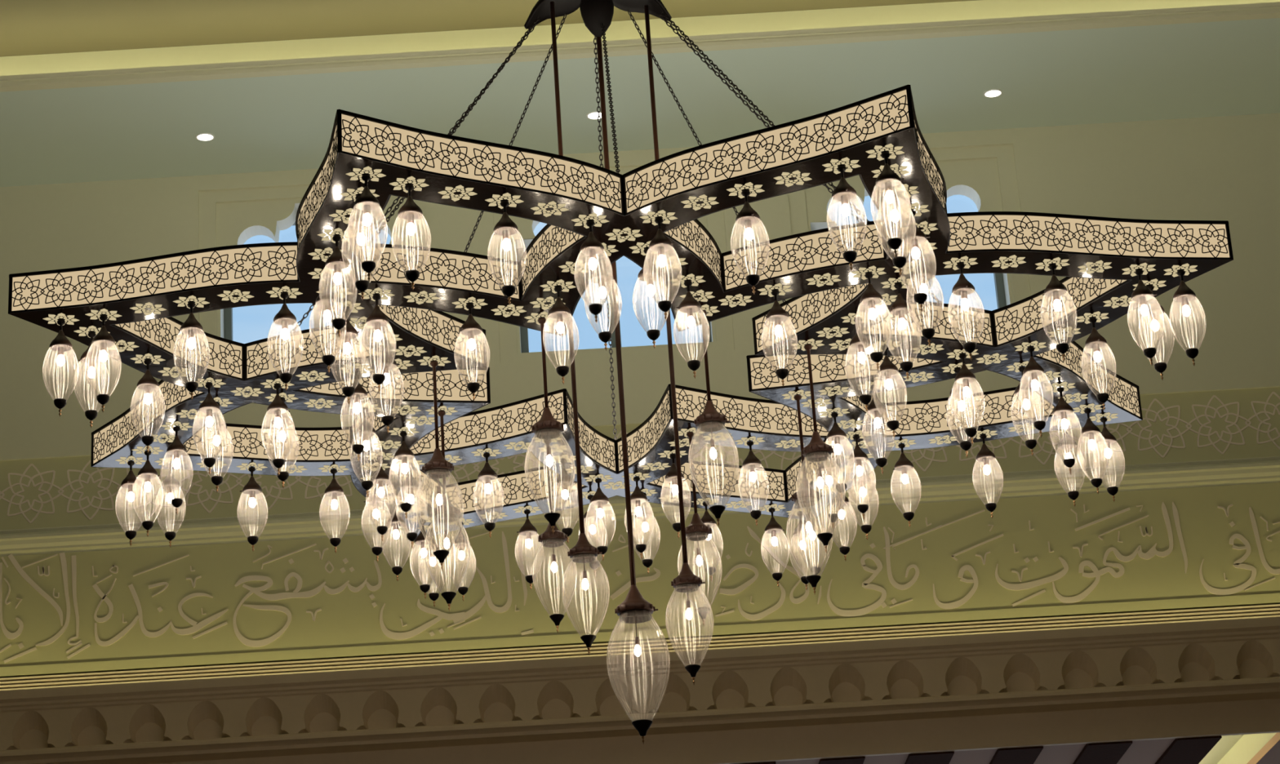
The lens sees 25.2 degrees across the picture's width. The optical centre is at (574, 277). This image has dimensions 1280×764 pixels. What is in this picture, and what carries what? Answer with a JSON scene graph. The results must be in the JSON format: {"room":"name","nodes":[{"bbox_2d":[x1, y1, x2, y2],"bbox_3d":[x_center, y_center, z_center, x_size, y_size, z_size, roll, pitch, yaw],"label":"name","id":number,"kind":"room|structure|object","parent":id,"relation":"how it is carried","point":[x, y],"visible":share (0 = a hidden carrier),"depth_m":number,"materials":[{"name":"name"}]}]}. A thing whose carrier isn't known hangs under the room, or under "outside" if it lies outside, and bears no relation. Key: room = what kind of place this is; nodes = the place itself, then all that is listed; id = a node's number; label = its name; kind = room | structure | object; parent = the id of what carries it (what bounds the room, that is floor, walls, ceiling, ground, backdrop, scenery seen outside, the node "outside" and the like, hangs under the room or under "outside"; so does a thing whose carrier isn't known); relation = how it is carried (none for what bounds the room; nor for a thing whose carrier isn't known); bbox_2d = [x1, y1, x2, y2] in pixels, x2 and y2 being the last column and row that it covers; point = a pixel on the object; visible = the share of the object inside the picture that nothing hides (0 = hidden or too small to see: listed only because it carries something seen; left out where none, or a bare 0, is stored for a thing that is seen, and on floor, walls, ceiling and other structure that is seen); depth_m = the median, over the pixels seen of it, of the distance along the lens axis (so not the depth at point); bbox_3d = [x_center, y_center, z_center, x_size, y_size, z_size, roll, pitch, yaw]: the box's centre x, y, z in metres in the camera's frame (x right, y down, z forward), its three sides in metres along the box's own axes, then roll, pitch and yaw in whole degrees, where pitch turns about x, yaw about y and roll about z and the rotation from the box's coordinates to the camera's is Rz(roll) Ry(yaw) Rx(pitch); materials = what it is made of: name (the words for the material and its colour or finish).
{"room":"mosque","nodes":[
{"label":"mosque","id":0,"kind":"room"},
{"bbox_2d":[0,113,1279,690],"bbox_3d":[0.200,0.853,17.192,15.000,3.360,0.320,-3,-21,0],"label":"wall","id":1,"kind":"structure","parent":0,"point":[1206,553],"depth_m":16.82,"materials":[{"name":"paint"}]},
{"bbox_2d":[198,185,429,340],"bbox_3d":[-1.579,0.056,17.527,1.420,1.243,0.248,-3,-21,0],"label":"window","id":2,"kind":"structure","parent":1,"relation":"in","point":[226,217],"depth_m":17.59,"materials":[{"name":"paint"}]},
{"bbox_2d":[493,166,734,363],"bbox_3d":[0.228,-0.048,17.527,1.420,1.243,0.248,-3,-21,0],"label":"window","id":3,"kind":"structure","parent":1,"relation":"in","point":[513,340],"depth_m":17.26,"materials":[{"name":"paint"}]},
{"bbox_2d":[0,616,1279,763],"bbox_3d":[0.297,2.533,16.295,15.000,0.593,0.770,-3,-21,0],"label":"trim","id":4,"kind":"structure","parent":1,"relation":"attached to","point":[1210,677],"depth_m":16.04,"materials":[{"name":"paint"}]},
{"bbox_2d":[0,456,1279,556],"bbox_3d":[0.230,1.368,16.865,15.000,0.162,0.155,-3,-21,0],"label":"trim","id":5,"kind":"structure","parent":1,"relation":"attached to","point":[1258,470],"depth_m":16.83,"materials":[{"name":"paint"}]},
{"bbox_2d":[787,144,1031,308],"bbox_3d":[2.035,-0.153,17.527,1.420,1.243,0.248,-3,-21,0],"label":"window","id":6,"kind":"structure","parent":1,"relation":"in","point":[985,175],"depth_m":17.57,"materials":[{"name":"paint"}]},
{"bbox_2d":[0,604,1279,690],"bbox_3d":[0.281,2.261,16.578,15.000,0.287,0.140,-3,-21,0],"label":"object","id":7,"kind":"structure","parent":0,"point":[1100,615],"depth_m":16.57,"materials":[{"name":"paint"}]},
{"bbox_2d":[0,0,1279,186],"bbox_3d":[-0.105,-4.415,9.041,15.000,0.582,19.300,-3,-21,0],"label":"ceiling","id":8,"kind":"structure","parent":0,"point":[91,91],"depth_m":16.93,"materials":[{"name":"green paint"}]},
{"bbox_2d":[195,133,214,141],"bbox_3d":[-2.212,-0.839,17.120,0.116,0.005,0.116,-3,-21,0],"label":"recessed light","id":9,"kind":"object","parent":8,"relation":"in","point":[202,136],"visible":1,"depth_m":17.12,"materials":[{"name":"white plastic"}]},
{"bbox_2d":[197,134,213,140],"bbox_3d":[-2.212,-0.839,17.121,0.095,0.004,0.095,12,-26,-35],"label":"diffuser","id":10,"kind":"object","parent":9,"relation":"attached to","point":[200,137],"depth_m":17.12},
{"bbox_2d":[586,111,601,119],"bbox_3d":[0.128,-0.968,17.134,0.116,0.005,0.116,-3,-21,0],"label":"recessed light","id":11,"kind":"object","parent":8,"relation":"in","point":[592,115],"visible":0.66,"depth_m":17.13,"materials":[{"name":"white"}]},
{"bbox_2d":[587,112,601,119],"bbox_3d":[0.128,-0.969,17.135,0.095,0.004,0.095,12,-26,-35],"label":"diffuser","id":12,"kind":"object","parent":11,"relation":"attached to","point":[590,115],"depth_m":17.13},
{"bbox_2d":[8,0,1233,744],"bbox_3d":[0.100,-0.889,11.261,4.302,5.514,4.300,-3,-21,0],"label":"chandelier","id":13,"kind":"object","parent":8,"relation":"hanging from","point":[634,609],"depth_m":10.32,"materials":[{"name":"brown metal"}]},
{"bbox_2d":[57,346,63,355],"bbox_3d":[-1.788,0.258,9.952,0.021,0.030,0.022,0,-22,-9],"label":"socket","id":14,"kind":"object","parent":13,"relation":"attached to","point":[60,349],"depth_m":9.94,"materials":[{"name":"brown"}]},
{"bbox_2d":[88,359,94,367],"bbox_3d":[-1.701,0.304,10.073,0.022,0.030,0.021,-7,-22,9],"label":"socket","id":15,"kind":"object","parent":13,"relation":"attached to","point":[91,362],"depth_m":10.06,"materials":[{"name":"brown"}]},
{"bbox_2d":[100,342,106,351],"bbox_3d":[-1.635,0.243,9.924,0.021,0.030,0.022,-8,-22,12],"label":"socket","id":16,"kind":"object","parent":13,"relation":"attached to","point":[103,345],"depth_m":9.92,"materials":[{"name":"brown"}]},
{"bbox_2d":[128,484,133,492],"bbox_3d":[-1.779,0.849,11.467,0.021,0.030,0.022,-6,-21,6],"label":"socket","id":17,"kind":"object","parent":13,"relation":"attached to","point":[130,486],"depth_m":11.46,"materials":[{"name":"brown"}]},
{"bbox_2d":[145,386,151,394],"bbox_3d":[-1.544,0.409,10.349,0.021,0.030,0.022,-13,-23,24],"label":"socket","id":18,"kind":"object","parent":13,"relation":"attached to","point":[148,388],"depth_m":10.34,"materials":[{"name":"brown"}]},
{"bbox_2d":[167,486,173,493],"bbox_3d":[-1.626,0.856,11.497,0.022,0.030,0.021,-16,-24,29],"label":"socket","id":19,"kind":"object","parent":13,"relation":"attached to","point":[170,489],"depth_m":11.49,"materials":[{"name":"brown"}]},
{"bbox_2d":[173,451,179,458],"bbox_3d":[-1.540,0.690,11.070,0.022,0.030,0.021,-22,-28,40],"label":"socket","id":20,"kind":"object","parent":13,"relation":"attached to","point":[176,454],"depth_m":11.06,"materials":[{"name":"brown"}]},
{"bbox_2d":[188,329,195,337],"bbox_3d":[-1.317,0.197,9.833,0.022,0.030,0.021,13,-26,-35],"label":"socket","id":21,"kind":"object","parent":13,"relation":"attached to","point":[191,332],"depth_m":9.82,"materials":[{"name":"brown"}]},
{"bbox_2d":[206,408,212,417],"bbox_3d":[-1.355,0.505,10.606,0.022,0.030,0.021,-3,-21,-2],"label":"socket","id":22,"kind":"object","parent":13,"relation":"attached to","point":[209,411],"depth_m":10.60,"materials":[{"name":"brown"}]},
{"bbox_2d":[213,427,219,435],"bbox_3d":[-1.354,0.586,10.815,0.021,0.030,0.022,12,-26,-35],"label":"socket","id":23,"kind":"object","parent":13,"relation":"attached to","point":[216,430],"depth_m":10.81,"materials":[{"name":"brown"}]},
{"bbox_2d":[275,409,280,417],"bbox_3d":[-1.104,0.510,10.637,0.022,0.030,0.021,10,-25,-30],"label":"socket","id":24,"kind":"object","parent":13,"relation":"attached to","point":[277,412],"depth_m":10.63,"materials":[{"name":"brown"}]},
{"bbox_2d":[279,423,284,431],"bbox_3d":[-1.103,0.568,10.786,0.022,0.030,0.021,13,-26,-35],"label":"socket","id":25,"kind":"object","parent":13,"relation":"attached to","point":[282,428],"depth_m":10.78,"materials":[{"name":"brown"}]},
{"bbox_2d":[281,320,288,328],"bbox_3d":[-0.990,0.164,9.777,0.021,0.030,0.022,-14,-24,26],"label":"socket","id":26,"kind":"object","parent":13,"relation":"attached to","point":[284,323],"depth_m":9.77,"materials":[{"name":"silver"}]},
{"bbox_2d":[324,302,330,311],"bbox_3d":[-0.833,0.100,9.632,0.021,0.030,0.022,4,-23,-19],"label":"socket","id":27,"kind":"object","parent":13,"relation":"attached to","point":[326,304],"depth_m":9.62,"materials":[{"name":"silver"}]},
{"bbox_2d":[331,493,337,500],"bbox_3d":[-0.979,0.894,11.651,0.021,0.030,0.022,11,-25,-32],"label":"socket","id":28,"kind":"object","parent":13,"relation":"attached to","point":[334,495],"depth_m":11.64,"materials":[{"name":"silver"}]},
{"bbox_2d":[333,264,341,273],"bbox_3d":[-0.773,-0.026,9.329,0.021,0.030,0.022,3,-22,-17],"label":"socket","id":29,"kind":"object","parent":13,"relation":"attached to","point":[337,268],"depth_m":9.32,"materials":[{"name":"silver"}]},
{"bbox_2d":[343,334,350,343],"bbox_3d":[-0.789,0.216,9.922,0.022,0.030,0.021,-13,-23,24],"label":"socket","id":30,"kind":"object","parent":13,"relation":"attached to","point":[346,337],"depth_m":9.91,"materials":[{"name":"silver"}]},
{"bbox_2d":[353,395,359,403],"bbox_3d":[-0.800,0.449,10.504,0.022,0.030,0.021,-12,-23,22],"label":"socket","id":31,"kind":"object","parent":13,"relation":"attached to","point":[357,397],"depth_m":10.50,"materials":[{"name":"silver"}]},
{"bbox_2d":[357,224,364,234],"bbox_3d":[-0.676,-0.150,9.034,0.021,0.030,0.022,-11,-23,19],"label":"socket","id":32,"kind":"object","parent":13,"relation":"attached to","point":[360,227],"depth_m":9.03,"materials":[{"name":"silver"}]},
{"bbox_2d":[363,433,368,440],"bbox_3d":[-0.797,0.612,10.921,0.021,0.030,0.022,-14,-24,26],"label":"socket","id":33,"kind":"object","parent":13,"relation":"attached to","point":[366,436],"depth_m":10.91,"materials":[{"name":"silver"}]},
{"bbox_2d":[363,204,370,213],"bbox_3d":[-0.646,-0.210,8.893,0.021,0.030,0.022,-5,-21,5],"label":"socket","id":34,"kind":"object","parent":13,"relation":"attached to","point":[366,208],"depth_m":8.88,"materials":[{"name":"silver"}]},
{"bbox_2d":[373,502,378,509],"bbox_3d":[-0.820,0.945,11.800,0.022,0.030,0.021,3,-22,-16],"label":"socket","id":35,"kind":"object","parent":13,"relation":"attached to","point":[375,504],"depth_m":11.79,"materials":[{"name":"silver"}]},
{"bbox_2d":[373,322,380,330],"bbox_3d":[-0.677,0.170,9.818,0.021,0.030,0.022,5,-23,-20],"label":"socket","id":36,"kind":"object","parent":13,"relation":"attached to","point":[376,325],"depth_m":9.81,"materials":[{"name":"silver"}]},
{"bbox_2d":[377,480,383,488],"bbox_3d":[-0.780,0.834,11.507,0.022,0.030,0.021,11,-26,-33],"label":"socket","id":37,"kind":"object","parent":13,"relation":"attached to","point":[380,483],"depth_m":11.50,"materials":[{"name":"silver"}]},
{"bbox_2d":[382,365,389,373],"bbox_3d":[-0.673,0.331,10.217,0.021,0.030,0.022,8,-24,-26],"label":"socket","id":38,"kind":"object","parent":13,"relation":"attached to","point":[385,368],"depth_m":10.21,"materials":[{"name":"silver"}]},
{"bbox_2d":[401,456,407,463],"bbox_3d":[-0.667,0.718,11.211,0.022,0.030,0.021,-13,-23,23],"label":"socket","id":39,"kind":"object","parent":13,"relation":"attached to","point":[404,459],"depth_m":11.20,"materials":[{"name":"silver"}]},
{"bbox_2d":[407,213,413,223],"bbox_3d":[-0.515,-0.182,8.974,0.021,0.030,0.022,-17,-25,32],"label":"socket","id":40,"kind":"object","parent":13,"relation":"attached to","point":[410,216],"depth_m":8.96,"materials":[{"name":"silver"}]},
{"bbox_2d":[436,471,440,494],"bbox_3d":[-0.491,0.740,10.324,0.014,0.092,0.014,-22,-28,40],"label":"socket","id":41,"kind":"object","parent":13,"relation":"attached to","point":[438,473],"depth_m":10.32,"materials":[{"name":"brown"}]},
{"bbox_2d":[444,516,448,537],"bbox_3d":[-0.488,0.947,10.854,0.014,0.092,0.014,-22,-28,39],"label":"socket","id":42,"kind":"object","parent":13,"relation":"attached to","point":[446,518],"depth_m":10.85,"materials":[{"name":"brown"}]},
{"bbox_2d":[467,330,474,339],"bbox_3d":[-0.359,0.202,9.926,0.022,0.030,0.021,17,-29,-42],"label":"socket","id":43,"kind":"object","parent":13,"relation":"attached to","point":[470,333],"depth_m":9.92,"materials":[{"name":"silver"}]},
{"bbox_2d":[484,476,490,484],"bbox_3d":[-0.349,0.820,11.510,0.022,0.030,0.021,-22,-28,39],"label":"socket","id":44,"kind":"object","parent":13,"relation":"attached to","point":[487,479],"depth_m":11.50,"materials":[{"name":"silver"}]},
{"bbox_2d":[502,230,509,239],"bbox_3d":[-0.218,-0.134,9.120,0.022,0.030,0.021,-19,-26,35],"label":"socket","id":45,"kind":"object","parent":13,"relation":"attached to","point":[505,233],"depth_m":9.11,"materials":[{"name":"silver"}]},
{"bbox_2d":[525,532,531,539],"bbox_3d":[-0.199,1.116,12.329,0.022,0.030,0.021,1,-22,-12],"label":"socket","id":46,"kind":"object","parent":13,"relation":"attached to","point":[528,535],"depth_m":12.32,"materials":[{"name":"silver"}]},
{"bbox_2d":[546,431,551,455],"bbox_3d":[-0.091,0.576,9.953,0.014,0.092,0.014,13,-26,-35],"label":"socket","id":47,"kind":"object","parent":13,"relation":"attached to","point":[548,433],"depth_m":9.95,"materials":[{"name":"brown"}]},
{"bbox_2d":[551,542,555,562],"bbox_3d":[-0.083,1.075,11.234,0.014,0.092,0.014,-10,-22,17],"label":"socket","id":48,"kind":"object","parent":13,"relation":"attached to","point":[553,544],"depth_m":11.23,"materials":[{"name":"brown"}]},
{"bbox_2d":[556,314,563,322],"bbox_3d":[-0.051,0.142,9.810,0.022,0.030,0.021,-18,-26,33],"label":"socket","id":49,"kind":"object","parent":13,"relation":"attached to","point":[559,317],"depth_m":9.80,"materials":[{"name":"silver metal"}]},
{"bbox_2d":[561,483,567,489],"bbox_3d":[-0.040,0.852,11.632,0.022,0.030,0.021,-4,-21,1],"label":"socket","id":50,"kind":"object","parent":13,"relation":"attached to","point":[564,486],"depth_m":11.62,"materials":[{"name":"brown"}]},
{"bbox_2d":[582,556,586,578],"bbox_3d":[0.035,1.059,10.461,0.014,0.092,0.014,-12,-23,21],"label":"socket","id":51,"kind":"object","parent":13,"relation":"attached to","point":[584,558],"depth_m":10.46,"materials":[{"name":"brown metal"}]},
{"bbox_2d":[588,249,595,258],"bbox_3d":[0.058,-0.074,9.297,0.022,0.030,0.021,12,-26,-34],"label":"socket","id":52,"kind":"object","parent":13,"relation":"attached to","point":[592,253],"depth_m":9.29,"materials":[{"name":"brown"}]},
{"bbox_2d":[589,518,595,524],"bbox_3d":[0.075,1.040,12.155,0.021,0.030,0.022,1,-22,-10],"label":"socket","id":53,"kind":"object","parent":13,"relation":"attached to","point":[592,521],"depth_m":12.15,"materials":[{"name":"brown"}]},
{"bbox_2d":[598,278,605,287],"bbox_3d":[0.091,0.020,9.529,0.022,0.030,0.021,6,-23,-22],"label":"socket","id":54,"kind":"object","parent":13,"relation":"attached to","point":[602,282],"depth_m":9.52,"materials":[{"name":"brown"}]},
{"bbox_2d":[635,615,639,644],"bbox_3d":[0.225,1.279,10.415,0.014,0.125,0.014,5,-23,-21],"label":"socket","id":55,"kind":"object","parent":13,"relation":"attached to","point":[637,639],"depth_m":10.40,"materials":[{"name":"brown"}]},
{"bbox_2d":[646,276,653,284],"bbox_3d":[0.251,0.013,9.531,0.021,0.030,0.022,-7,-22,9],"label":"socket","id":56,"kind":"object","parent":13,"relation":"attached to","point":[649,279],"depth_m":9.52,"materials":[{"name":"brown"}]},
{"bbox_2d":[657,246,664,255],"bbox_3d":[0.281,-0.084,9.299,0.022,0.030,0.021,-15,-24,28],"label":"socket","id":57,"kind":"object","parent":13,"relation":"attached to","point":[660,250],"depth_m":9.29,"materials":[{"name":"brown"}]},
{"bbox_2d":[671,478,677,484],"bbox_3d":[0.408,0.833,11.637,0.022,0.030,0.021,17,-29,-42],"label":"socket","id":58,"kind":"object","parent":13,"relation":"attached to","point":[674,481],"depth_m":11.63,"materials":[{"name":"brown"}]},
{"bbox_2d":[686,586,690,608],"bbox_3d":[0.416,1.172,10.495,0.014,0.092,0.014,5,-23,-21],"label":"socket","id":59,"kind":"object","parent":13,"relation":"attached to","point":[688,588],"depth_m":10.49,"materials":[{"name":"brown"}]},
{"bbox_2d":[686,308,693,316],"bbox_3d":[0.397,0.123,9.815,0.022,0.030,0.021,2,-22,-12],"label":"socket","id":60,"kind":"object","parent":13,"relation":"attached to","point":[690,312],"depth_m":9.81,"materials":[{"name":"brown"}]},
{"bbox_2d":[696,535,700,555],"bbox_3d":[0.486,1.050,11.240,0.014,0.092,0.014,6,-23,-23],"label":"socket","id":61,"kind":"object","parent":13,"relation":"attached to","point":[698,537],"depth_m":11.23,"materials":[{"name":"brown"}]},
{"bbox_2d":[710,424,715,448],"bbox_3d":[0.478,0.551,9.959,0.014,0.092,0.014,-10,-22,18],"label":"socket","id":62,"kind":"object","parent":13,"relation":"attached to","point":[712,426],"depth_m":9.96,"materials":[{"name":"brown"}]},
{"bbox_2d":[744,219,751,229],"bbox_3d":[0.555,-0.168,9.129,0.021,0.030,0.022,3,-22,-17],"label":"socket","id":63,"kind":"object","parent":13,"relation":"attached to","point":[748,223],"depth_m":9.12,"materials":[{"name":"brown"}]},
{"bbox_2d":[749,465,755,472],"bbox_3d":[0.716,0.773,11.521,0.022,0.030,0.021,12,-26,-34],"label":"socket","id":64,"kind":"object","parent":13,"relation":"attached to","point":[752,468],"depth_m":11.51,"materials":[{"name":"brown"}]},
{"bbox_2d":[774,317,781,325],"bbox_3d":[0.707,0.155,9.938,0.022,0.030,0.021,-8,-22,12],"label":"socket","id":65,"kind":"object","parent":13,"relation":"attached to","point":[777,320],"depth_m":9.93,"materials":[{"name":"brown"}]},
{"bbox_2d":[799,533,804,540],"bbox_3d":[1.001,1.145,12.570,0.021,0.030,0.022,-16,-25,30],"label":"socket","id":66,"kind":"object","parent":13,"relation":"attached to","point":[802,536],"depth_m":12.56,"materials":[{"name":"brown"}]},
{"bbox_2d":[805,501,810,521],"bbox_3d":[0.886,0.886,10.870,0.014,0.092,0.014,0,-22,-8],"label":"socket","id":67,"kind":"object","parent":13,"relation":"attached to","point":[807,503],"depth_m":10.87,"materials":[{"name":"brown"}]},
{"bbox_2d":[817,454,821,477],"bbox_3d":[0.882,0.679,10.339,0.014,0.092,0.014,-19,-26,35],"label":"socket","id":68,"kind":"object","parent":13,"relation":"attached to","point":[819,456],"depth_m":10.33,"materials":[{"name":"brown"}]},
{"bbox_2d":[825,468,831,475],"bbox_3d":[1.034,0.795,11.633,0.022,0.030,0.021,-17,-25,32],"label":"socket","id":69,"kind":"object","parent":13,"relation":"attached to","point":[828,471],"depth_m":11.63,"materials":[{"name":"brown"}]},
{"bbox_2d":[834,436,839,444],"bbox_3d":[1.031,0.644,11.230,0.021,0.030,0.022,13,-26,-35],"label":"socket","id":70,"kind":"object","parent":13,"relation":"attached to","point":[837,439],"depth_m":11.22,"materials":[{"name":"brown"}]},
{"bbox_2d":[840,195,848,204],"bbox_3d":[0.850,-0.242,8.989,0.021,0.030,0.022,-1,-21,-5],"label":"socket","id":71,"kind":"object","parent":13,"relation":"attached to","point":[844,198],"depth_m":8.98,"materials":[{"name":"brown"}]},
{"bbox_2d":[855,458,862,466],"bbox_3d":[1.146,0.749,11.529,0.021,0.030,0.022,0,-22,-9],"label":"socket","id":72,"kind":"object","parent":13,"relation":"attached to","point":[858,461],"depth_m":11.52,"materials":[{"name":"brown metal"}]},
{"bbox_2d":[857,344,863,352],"bbox_3d":[1.025,0.257,10.236,0.021,0.030,0.022,6,-23,-23],"label":"socket","id":73,"kind":"object","parent":13,"relation":"attached to","point":[860,347],"depth_m":10.23,"materials":[{"name":"brown"}]},
{"bbox_2d":[859,480,865,488],"bbox_3d":[1.189,0.857,11.823,0.021,0.030,0.022,-4,-21,1],"label":"socket","id":74,"kind":"object","parent":13,"relation":"attached to","point":[861,482],"depth_m":11.82,"materials":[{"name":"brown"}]},
{"bbox_2d":[868,300,875,308],"bbox_3d":[1.023,0.095,9.837,0.021,0.030,0.022,2,-22,-13],"label":"socket","id":75,"kind":"object","parent":13,"relation":"attached to","point":[871,303],"depth_m":9.83,"materials":[{"name":"brown"}]},
{"bbox_2d":[873,410,879,418],"bbox_3d":[1.157,0.526,10.943,0.022,0.030,0.021,-19,-26,35],"label":"socket","id":76,"kind":"object","parent":13,"relation":"attached to","point":[877,413],"depth_m":10.94,"materials":[{"name":"brown"}]},
{"bbox_2d":[884,371,891,379],"bbox_3d":[1.154,0.363,10.526,0.021,0.030,0.022,8,-24,-27],"label":"socket","id":77,"kind":"object","parent":13,"relation":"attached to","point":[887,374],"depth_m":10.52,"materials":[{"name":"brown"}]},
{"bbox_2d":[884,182,892,191],"bbox_3d":[0.979,-0.281,8.911,0.022,0.030,0.021,-9,-22,15],"label":"socket","id":78,"kind":"object","parent":13,"relation":"attached to","point":[888,185],"depth_m":8.90,"materials":[{"name":"brown"}]},
{"bbox_2d":[890,200,897,210],"bbox_3d":[1.011,-0.225,9.053,0.022,0.030,0.021,-1,-21,-6],"label":"socket","id":79,"kind":"object","parent":13,"relation":"attached to","point":[894,205],"depth_m":9.05,"materials":[{"name":"brown"}]},
{"bbox_2d":[897,310,904,319],"bbox_3d":[1.137,0.131,9.944,0.022,0.030,0.021,16,-28,-40],"label":"socket","id":80,"kind":"object","parent":13,"relation":"attached to","point":[900,313],"depth_m":9.94,"materials":[{"name":"brown"}]},
{"bbox_2d":[901,466,906,474],"bbox_3d":[1.347,0.792,11.677,0.022,0.030,0.021,-16,-25,29],"label":"socket","id":81,"kind":"object","parent":13,"relation":"attached to","point":[904,469],"depth_m":11.67,"materials":[{"name":"brown"}]},
{"bbox_2d":[911,239,918,248],"bbox_3d":[1.113,-0.109,9.350,0.022,0.030,0.021,-9,-22,14],"label":"socket","id":82,"kind":"object","parent":13,"relation":"attached to","point":[915,245],"depth_m":9.34,"materials":[{"name":"brown"}]},
{"bbox_2d":[919,275,926,284],"bbox_3d":[1.176,0.011,9.654,0.021,0.030,0.022,-5,-21,5],"label":"socket","id":83,"kind":"object","parent":13,"relation":"attached to","point":[922,279],"depth_m":9.65,"materials":[{"name":"brown"}]},
{"bbox_2d":[957,393,964,401],"bbox_3d":[1.460,0.455,10.814,0.021,0.030,0.022,-10,-22,18],"label":"socket","id":84,"kind":"object","parent":13,"relation":"attached to","point":[960,396],"depth_m":10.81,"materials":[{"name":"brown"}]},
{"bbox_2d":[960,290,967,299],"bbox_3d":[1.335,0.062,9.803,0.021,0.030,0.022,0,-22,-8],"label":"socket","id":85,"kind":"object","parent":13,"relation":"attached to","point":[963,293],"depth_m":9.80,"materials":[{"name":"brown"}]},
{"bbox_2d":[962,379,968,387],"bbox_3d":[1.460,0.397,10.665,0.021,0.030,0.022,-5,-21,4],"label":"socket","id":86,"kind":"object","parent":13,"relation":"attached to","point":[966,382],"depth_m":10.66,"materials":[{"name":"brown"}]},
{"bbox_2d":[982,457,989,465],"bbox_3d":[1.673,0.751,11.625,0.021,0.030,0.022,-10,-22,16],"label":"socket","id":87,"kind":"object","parent":13,"relation":"attached to","point":[985,460],"depth_m":11.62,"materials":[{"name":"brown"}]},
{"bbox_2d":[1022,391,1028,399],"bbox_3d":[1.711,0.451,10.849,0.021,0.030,0.022,-13,-23,24],"label":"socket","id":88,"kind":"object","parent":13,"relation":"attached to","point":[1025,394],"depth_m":10.84,"materials":[{"name":"brown"}]},
{"bbox_2d":[1031,372,1037,380],"bbox_3d":[1.710,0.370,10.640,0.021,0.030,0.022,-6,-21,7],"label":"socket","id":89,"kind":"object","parent":13,"relation":"attached to","point":[1033,375],"depth_m":10.63,"materials":[{"name":"brown"}]},
{"bbox_2d":[1053,291,1059,300],"bbox_3d":[1.663,0.066,9.866,0.022,0.030,0.021,-16,-25,30],"label":"socket","id":90,"kind":"object","parent":13,"relation":"attached to","point":[1055,294],"depth_m":9.86,"materials":[{"name":"brown"}]},
{"bbox_2d":[1060,412,1066,419],"bbox_3d":[1.900,0.539,11.109,0.022,0.030,0.021,-9,-22,14],"label":"socket","id":91,"kind":"object","parent":13,"relation":"attached to","point":[1064,415],"depth_m":11.10,"materials":[{"name":"brown"}]},
{"bbox_2d":[1065,445,1071,453],"bbox_3d":[1.991,0.697,11.537,0.021,0.030,0.022,-22,-28,39],"label":"socket","id":92,"kind":"object","parent":13,"relation":"attached to","point":[1068,451],"depth_m":11.53,"materials":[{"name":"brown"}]},
{"bbox_2d":[1088,432,1093,439],"bbox_3d":[2.057,0.635,11.388,0.022,0.030,0.021,2,-22,-14],"label":"socket","id":93,"kind":"object","parent":13,"relation":"attached to","point":[1091,435],"depth_m":11.38,"materials":[{"name":"brown"}]},
{"bbox_2d":[1093,343,1099,352],"bbox_3d":[1.896,0.258,10.387,0.021,0.030,0.022,-1,-21,-5],"label":"socket","id":94,"kind":"object","parent":13,"relation":"attached to","point":[1095,346],"depth_m":10.38,"materials":[{"name":"brown"}]},
{"bbox_2d":[1103,441,1110,448],"bbox_3d":[2.143,0.677,11.511,0.021,0.030,0.022,-11,-22,18],"label":"socket","id":95,"kind":"object","parent":13,"relation":"attached to","point":[1106,444],"depth_m":11.50,"materials":[{"name":"brown"}]},
{"bbox_2d":[1139,296,1146,305],"bbox_3d":[1.981,0.084,9.964,0.022,0.030,0.021,-11,-23,19],"label":"socket","id":96,"kind":"object","parent":13,"relation":"attached to","point":[1143,300],"depth_m":9.96,"materials":[{"name":"brown"}]},
{"bbox_2d":[1150,311,1156,320],"bbox_3d":[2.049,0.139,10.115,0.022,0.030,0.021,14,-27,-38],"label":"socket","id":97,"kind":"object","parent":13,"relation":"attached to","point":[1153,314],"depth_m":10.11,"materials":[{"name":"brown"}]},
{"bbox_2d":[1181,297,1188,306],"bbox_3d":[2.134,0.086,9.995,0.022,0.030,0.021,5,-23,-21],"label":"socket","id":98,"kind":"object","parent":13,"relation":"attached to","point":[1184,300],"depth_m":9.99,"materials":[{"name":"white"}]},
{"bbox_2d":[983,88,1002,97],"bbox_3d":[2.509,-1.102,17.146,0.116,0.005,0.116,-3,-21,0],"label":"recessed light","id":99,"kind":"object","parent":8,"relation":"in","point":[992,93],"visible":1,"depth_m":17.14,"materials":[{"name":"white plastic"}]},
{"bbox_2d":[985,90,1000,97],"bbox_3d":[2.509,-1.102,17.146,0.095,0.004,0.095,-19,-26,35],"label":"diffuser","id":100,"kind":"object","parent":99,"relation":"attached to","point":[988,93],"depth_m":17.15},
{"bbox_2d":[0,0,1279,75],"bbox_3d":[-0.078,-3.946,10.334,14.800,0.520,14.550,-3,-21,0],"label":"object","id":101,"kind":"object","parent":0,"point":[38,37],"depth_m":17.03,"materials":[{"name":"paint"}]},
{"bbox_2d":[738,732,1279,763],"bbox_3d":[0.351,3.466,18.222,15.000,0.270,4.460,-3,-21,0],"label":"ceiling","id":102,"kind":"structure","parent":0,"point":[1263,748],"depth_m":16.39,"materials":[{"name":"beige paint"}]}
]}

